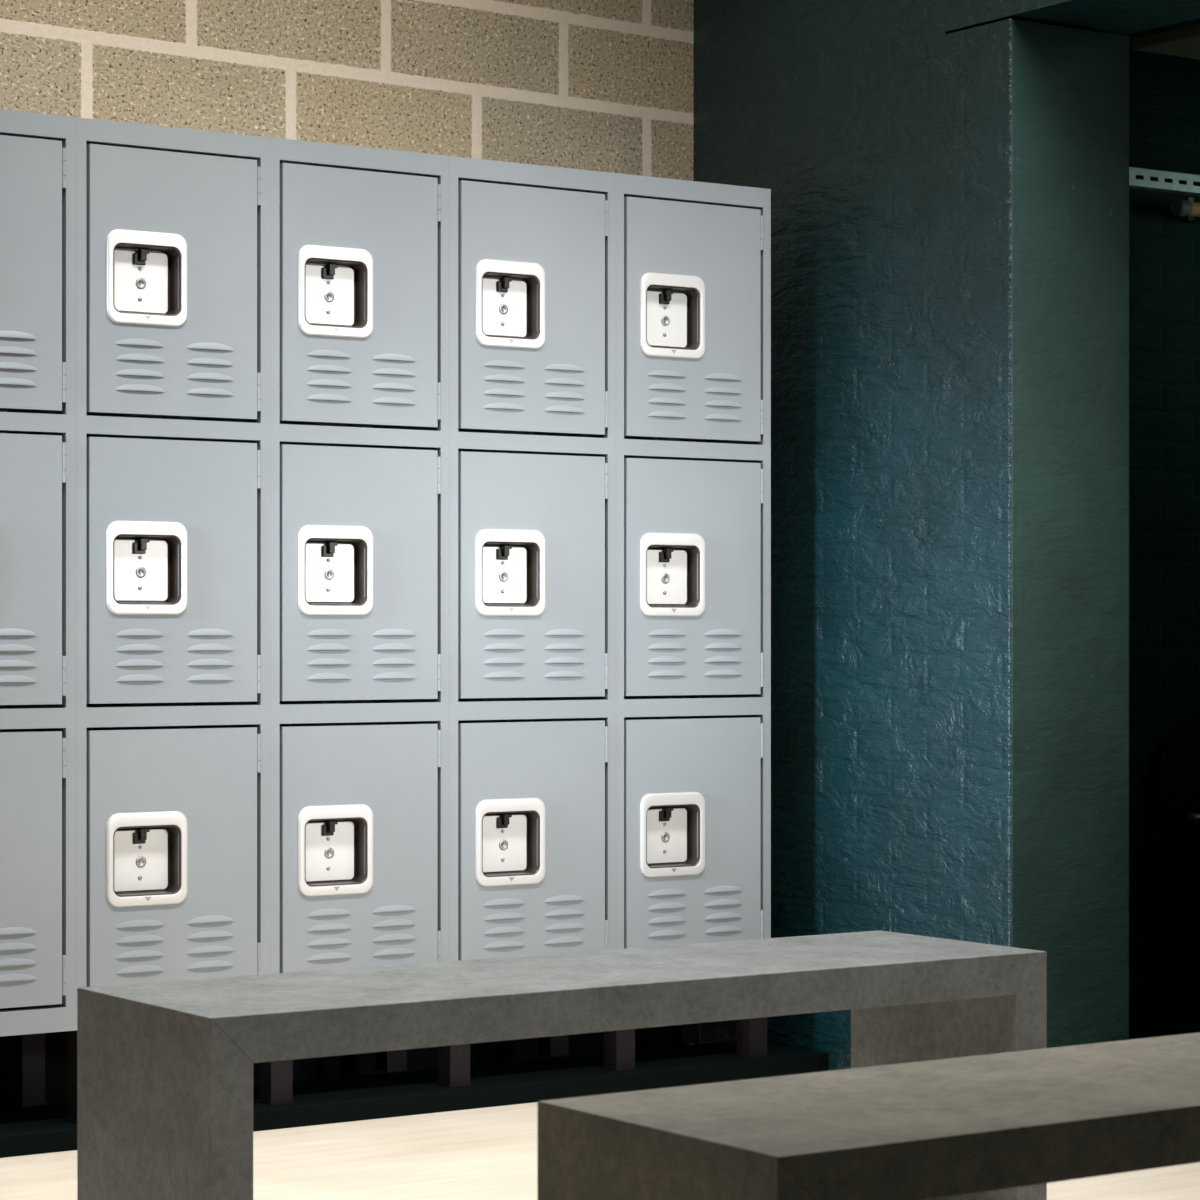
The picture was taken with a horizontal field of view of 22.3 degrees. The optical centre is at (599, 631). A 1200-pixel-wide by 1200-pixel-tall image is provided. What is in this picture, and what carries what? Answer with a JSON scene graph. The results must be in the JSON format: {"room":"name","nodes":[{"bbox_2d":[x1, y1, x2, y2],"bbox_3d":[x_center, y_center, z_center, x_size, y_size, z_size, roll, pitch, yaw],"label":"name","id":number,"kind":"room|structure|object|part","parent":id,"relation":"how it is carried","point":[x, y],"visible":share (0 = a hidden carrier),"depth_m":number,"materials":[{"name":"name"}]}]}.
{"room":"changing room","nodes":[
{"label":"changing room","id":0,"kind":"room"},
{"bbox_2d":[0,0,692,1044],"bbox_3d":[-2.998,-0.720,4.448,8.000,3.300,0.201,0,0,-38],"label":"wall","id":1,"kind":"structure","parent":0,"point":[593,85],"depth_m":6.32,"materials":[{"name":"beige brick"}]},
{"bbox_2d":[0,1026,688,1109],"bbox_3d":[-2.941,0.760,4.360,7.980,0.340,0.008,0,0,-38],"label":"baseboard","id":2,"kind":"structure","parent":1,"relation":"attached to","point":[328,1067],"depth_m":6.27,"materials":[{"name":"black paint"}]},
{"bbox_2d":[0,998,1199,1199],"bbox_3d":[-0.238,0.990,1.412,17.200,0.120,10.600,0,0,-34],"label":"floor","id":3,"kind":"structure","parent":0,"point":[487,1153],"depth_m":5.32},
{"bbox_2d":[77,930,1046,1199],"bbox_3d":[-0.017,0.705,4.343,1.401,0.450,0.392,0,0,-34],"label":"bench","id":4,"kind":"object","parent":3,"relation":"on","point":[165,1069],"visible":0.95,"depth_m":4.09,"materials":[{"name":"grey concrete"}]},
{"bbox_3d":[-0.570,0.705,3.966,0.061,0.449,0.392,0,0,-34],"label":"leg","id":5,"kind":"part","parent":4,"relation":"part of","materials":[{"name":"grey concrete"}]},
{"bbox_3d":[-0.017,0.510,4.343,1.400,0.061,0.392,0,0,-34],"label":"seat","id":6,"kind":"part","parent":4,"relation":"part of","materials":[{"name":"grey concrete"}]},
{"bbox_3d":[0.536,0.705,4.721,0.061,0.449,0.392,0,0,-34],"label":"leg","id":7,"kind":"part","parent":4,"relation":"part of","materials":[{"name":"grey concrete"}]},
{"bbox_2d":[537,1032,1199,1199],"bbox_3d":[0.648,0.705,3.359,1.450,0.450,0.403,0,0,-34],"label":"bench","id":8,"kind":"object","parent":3,"relation":"on","point":[931,1129],"visible":1,"depth_m":3.03,"materials":[{"name":"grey concrete"}]},
{"bbox_3d":[0.073,0.705,2.967,0.058,0.449,0.403,0,0,-34],"label":"leg","id":9,"kind":"part","parent":8,"relation":"part of","materials":[{"name":"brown concrete"}]},
{"bbox_2d":[693,0,1128,1070],"bbox_3d":[0.570,-0.720,6.598,0.323,3.300,1.304,0,0,-34],"label":"wall","id":10,"kind":"structure","parent":0,"point":[950,211],"depth_m":6.14,"materials":[{"name":"blue paint"}]},
{"bbox_2d":[0,1040,827,1157],"bbox_3d":[-0.566,0.910,5.887,2.352,0.040,0.276,0,0,-34],"label":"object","id":11,"kind":"structure","parent":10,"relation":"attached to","point":[36,1129],"depth_m":6.02,"materials":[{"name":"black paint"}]},
{"bbox_2d":[0,109,75,1036],"bbox_3d":[-1.191,-0.020,5.511,0.395,1.820,0.310,0,0,-34],"label":"locker","id":12,"kind":"object","parent":11,"relation":"on","point":[38,151],"visible":1,"depth_m":5.46,"materials":[{"name":"grey metal"}]},
{"bbox_3d":[-1.113,0.424,5.394,0.340,0.491,0.024,0,0,-34],"label":"door","id":13,"kind":"part","parent":12,"relation":"part of","materials":[{"name":"grey metal"}]},
{"bbox_3d":[-1.113,-0.112,5.394,0.340,0.484,0.024,0,0,-34],"label":"door","id":14,"kind":"part","parent":12,"relation":"part of","materials":[{"name":"grey metal"}]},
{"bbox_3d":[-1.113,-0.642,5.394,0.340,0.486,0.024,0,0,-34],"label":"door","id":15,"kind":"part","parent":12,"relation":"part of","materials":[{"name":"grey metal"}]},
{"bbox_2d":[11,117,269,1123],"bbox_3d":[-0.865,-0.020,5.733,0.395,1.820,0.310,0,0,-34],"label":"locker","id":16,"kind":"object","parent":11,"relation":"on","point":[173,224],"visible":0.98,"depth_m":5.62,"materials":[{"name":"grey metal"}]},
{"bbox_3d":[-1.077,0.805,5.741,0.050,0.170,0.050,0,0,-34],"label":"leg","id":17,"kind":"part","parent":16,"relation":"part of","materials":[{"name":"metal"}]},
{"bbox_3d":[-0.939,0.805,5.540,0.050,0.170,0.050,0,0,-34],"label":"leg","id":18,"kind":"part","parent":16,"relation":"part of","materials":[{"name":"metal"}]},
{"bbox_3d":[-0.849,0.419,5.599,0.118,0.112,0.005,0,0,-34],"label":"latch plate","id":19,"kind":"part","parent":16,"relation":"part of","materials":[{"name":"silver metal"}]},
{"bbox_3d":[-0.849,-0.113,5.599,0.118,0.112,0.005,0,0,-34],"label":"latch plate","id":20,"kind":"part","parent":16,"relation":"part of","materials":[{"name":"silver metal"}]},
{"bbox_3d":[-0.849,-0.644,5.599,0.118,0.112,0.005,0,0,-34],"label":"latch plate","id":21,"kind":"part","parent":16,"relation":"part of","materials":[{"name":"silver metal"}]},
{"bbox_3d":[-0.787,0.424,5.617,0.340,0.491,0.024,0,0,-34],"label":"door","id":22,"kind":"part","parent":16,"relation":"part of","materials":[{"name":"grey metal"}]},
{"bbox_3d":[-0.787,-0.112,5.617,0.340,0.484,0.024,0,0,-34],"label":"door","id":23,"kind":"part","parent":16,"relation":"part of","materials":[{"name":"grey metal"}]},
{"bbox_3d":[-0.787,-0.642,5.617,0.340,0.486,0.024,0,0,-34],"label":"door","id":24,"kind":"part","parent":16,"relation":"part of","materials":[{"name":"grey metal"}]},
{"bbox_3d":[-0.788,-0.105,5.621,0.395,1.650,0.018,0,0,-34],"label":"frame","id":25,"kind":"part","parent":16,"relation":"part of","materials":[{"name":"grey metal"}]},
{"bbox_2d":[258,137,449,1104],"bbox_3d":[-0.539,-0.020,5.956,0.395,1.820,0.310,0,0,-34],"label":"locker","id":26,"kind":"object","parent":11,"relation":"on","point":[360,236],"visible":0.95,"depth_m":5.83,"materials":[{"name":"grey metal"}]},
{"bbox_3d":[-0.613,0.805,5.763,0.050,0.170,0.050,0,0,-34],"label":"leg","id":27,"kind":"part","parent":26,"relation":"part of","materials":[{"name":"metal"}]},
{"bbox_3d":[-0.523,0.419,5.822,0.118,0.112,0.005,0,0,-34],"label":"latch plate","id":28,"kind":"part","parent":26,"relation":"part of","materials":[{"name":"silver metal"}]},
{"bbox_3d":[-0.523,-0.113,5.822,0.118,0.112,0.005,0,0,-34],"label":"latch plate","id":29,"kind":"part","parent":26,"relation":"part of","materials":[{"name":"silver metal"}]},
{"bbox_3d":[-0.523,-0.644,5.822,0.118,0.112,0.005,0,0,-34],"label":"latch plate","id":30,"kind":"part","parent":26,"relation":"part of","materials":[{"name":"silver metal"}]},
{"bbox_3d":[-0.461,0.424,5.840,0.340,0.491,0.024,0,0,-34],"label":"door","id":31,"kind":"part","parent":26,"relation":"part of","materials":[{"name":"grey metal"}]},
{"bbox_3d":[-0.461,-0.112,5.840,0.340,0.484,0.024,0,0,-34],"label":"door","id":32,"kind":"part","parent":26,"relation":"part of","materials":[{"name":"grey metal"}]},
{"bbox_3d":[-0.461,-0.642,5.840,0.340,0.486,0.024,0,0,-34],"label":"door","id":33,"kind":"part","parent":26,"relation":"part of","materials":[{"name":"grey metal"}]},
{"bbox_2d":[374,156,615,1086],"bbox_3d":[-0.212,-0.020,6.179,0.395,1.820,0.310,0,0,-34],"label":"locker","id":34,"kind":"object","parent":11,"relation":"on","point":[533,247],"visible":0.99,"depth_m":6.06,"materials":[{"name":"grey metal"}]},
{"bbox_3d":[-0.424,0.805,6.187,0.050,0.170,0.050,0,0,-34],"label":"leg","id":35,"kind":"part","parent":34,"relation":"part of","materials":[{"name":"metal"}]},
{"bbox_3d":[-0.287,0.805,5.986,0.050,0.170,0.050,0,0,-34],"label":"leg","id":36,"kind":"part","parent":34,"relation":"part of","materials":[{"name":"metal"}]},
{"bbox_3d":[-0.197,0.419,6.044,0.118,0.112,0.005,0,0,-34],"label":"latch plate","id":37,"kind":"part","parent":34,"relation":"part of","materials":[{"name":"silver metal"}]},
{"bbox_3d":[-0.197,-0.113,6.044,0.118,0.112,0.005,0,0,-34],"label":"latch plate","id":38,"kind":"part","parent":34,"relation":"part of","materials":[{"name":"silver metal"}]},
{"bbox_3d":[-0.197,-0.644,6.044,0.118,0.112,0.005,0,0,-34],"label":"latch plate","id":39,"kind":"part","parent":34,"relation":"part of","materials":[{"name":"silver metal"}]},
{"bbox_3d":[-0.135,0.424,6.062,0.340,0.491,0.024,0,0,-34],"label":"door","id":40,"kind":"part","parent":34,"relation":"part of","materials":[{"name":"grey metal"}]},
{"bbox_3d":[-0.135,-0.112,6.062,0.340,0.484,0.024,0,0,-34],"label":"door","id":41,"kind":"part","parent":34,"relation":"part of","materials":[{"name":"grey metal"}]},
{"bbox_3d":[-0.135,-0.642,6.062,0.340,0.486,0.024,0,0,-34],"label":"door","id":42,"kind":"part","parent":34,"relation":"part of","materials":[{"name":"grey metal"}]},
{"bbox_3d":[-0.136,-0.105,6.067,0.395,1.650,0.018,0,0,-34],"label":"frame","id":43,"kind":"part","parent":34,"relation":"part of","materials":[{"name":"grey metal"}]},
{"bbox_2d":[537,173,770,1070],"bbox_3d":[0.114,-0.020,6.402,0.395,1.820,0.310,0,0,-34],"label":"locker","id":44,"kind":"object","parent":11,"relation":"on","point":[693,258],"visible":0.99,"depth_m":6.29,"materials":[{"name":"grey metal"}]},
{"bbox_3d":[-0.098,0.805,6.410,0.050,0.170,0.050,0,0,-34],"label":"leg","id":45,"kind":"part","parent":44,"relation":"part of","materials":[{"name":"metal"}]},
{"bbox_3d":[0.039,0.805,6.208,0.050,0.170,0.050,0,0,-34],"label":"leg","id":46,"kind":"part","parent":44,"relation":"part of","materials":[{"name":"metal"}]},
{"bbox_3d":[0.130,0.419,6.267,0.118,0.112,0.005,0,0,-34],"label":"latch plate","id":47,"kind":"part","parent":44,"relation":"part of","materials":[{"name":"silver metal"}]},
{"bbox_3d":[0.130,-0.113,6.267,0.118,0.112,0.005,0,0,-34],"label":"latch plate","id":48,"kind":"part","parent":44,"relation":"part of","materials":[{"name":"silver metal"}]},
{"bbox_3d":[0.130,-0.644,6.267,0.118,0.112,0.005,0,0,-34],"label":"latch plate","id":49,"kind":"part","parent":44,"relation":"part of","materials":[{"name":"silver metal"}]},
{"bbox_3d":[0.182,0.805,6.601,0.050,0.170,0.050,0,0,-34],"label":"leg","id":50,"kind":"part","parent":44,"relation":"part of","materials":[{"name":"metal"}]},
{"bbox_3d":[0.191,0.424,6.285,0.340,0.491,0.024,0,0,-34],"label":"door","id":51,"kind":"part","parent":44,"relation":"part of","materials":[{"name":"grey metal"}]},
{"bbox_3d":[0.191,-0.112,6.285,0.340,0.484,0.024,0,0,-34],"label":"door","id":52,"kind":"part","parent":44,"relation":"part of","materials":[{"name":"grey metal"}]},
{"bbox_3d":[0.191,-0.642,6.285,0.340,0.486,0.024,0,0,-34],"label":"door","id":53,"kind":"part","parent":44,"relation":"part of","materials":[{"name":"grey metal"}]},
{"bbox_3d":[0.190,-0.105,6.290,0.395,1.650,0.018,0,0,-34],"label":"frame","id":54,"kind":"part","parent":44,"relation":"part of","materials":[{"name":"grey metal"}]},
{"bbox_3d":[0.319,0.805,6.400,0.050,0.170,0.050,0,0,-34],"label":"leg","id":55,"kind":"part","parent":44,"relation":"part of","materials":[{"name":"metal"}]},
{"bbox_2d":[945,0,1199,34],"bbox_3d":[2.568,-1.789,3.674,0.323,1.162,6.170,0,0,-34],"label":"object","id":56,"kind":"structure","parent":10,"relation":"attached to","point":[1118,17],"depth_m":5.98,"materials":[{"name":"blue paint"}]},
{"bbox_2d":[1123,18,1199,1002],"bbox_3d":[2.327,-0.720,8.431,4.646,3.300,0.200,0,0,-34],"label":"wall","id":57,"kind":"structure","parent":0,"point":[1164,90],"depth_m":7.68,"materials":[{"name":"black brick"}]},
{"bbox_2d":[1129,167,1199,195],"bbox_3d":[1.264,-1.133,7.558,1.900,0.045,0.040,0,0,-34],"label":"channel","id":58,"kind":"object","parent":57,"relation":"attached to","point":[1160,185],"visible":0.16,"depth_m":7.64,"materials":[{"name":"metal"}]},
{"bbox_2d":[1148,716,1199,1002],"bbox_3d":[1.792,0.550,7.893,0.950,0.759,0.082,0,0,-34],"label":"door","id":59,"kind":"structure","parent":57,"relation":"in","point":[1174,770],"depth_m":7.67,"materials":[{"name":"black"}]},
{"bbox_3d":[1.686,0.465,7.804,0.500,0.012,0.054,0,0,-34],"label":"handle","id":60,"kind":"part","parent":59,"relation":"part of","materials":[{"name":"metal"}]},
{"bbox_2d":[1171,197,1199,222],"bbox_3d":[1.605,-1.072,7.765,0.420,0.064,0.082,0,0,-34],"label":"pipe","id":61,"kind":"object","parent":57,"relation":"attached to","point":[1189,208],"visible":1,"depth_m":7.64,"materials":[{"name":"beige metal"}]},
{"bbox_3d":[-0.238,-2.420,1.412,17.200,0.100,10.600,0,0,-34],"label":"ceiling","id":62,"kind":"structure","parent":0,"visible":0},
{"bbox_2d":[1133,23,1199,59],"bbox_3d":[2.239,-1.863,7.056,1.600,1.013,1.200,0,0,-34],"label":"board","id":63,"kind":"object","parent":62,"relation":"hanging from","point":[1182,41],"visible":1,"depth_m":7.04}
]}

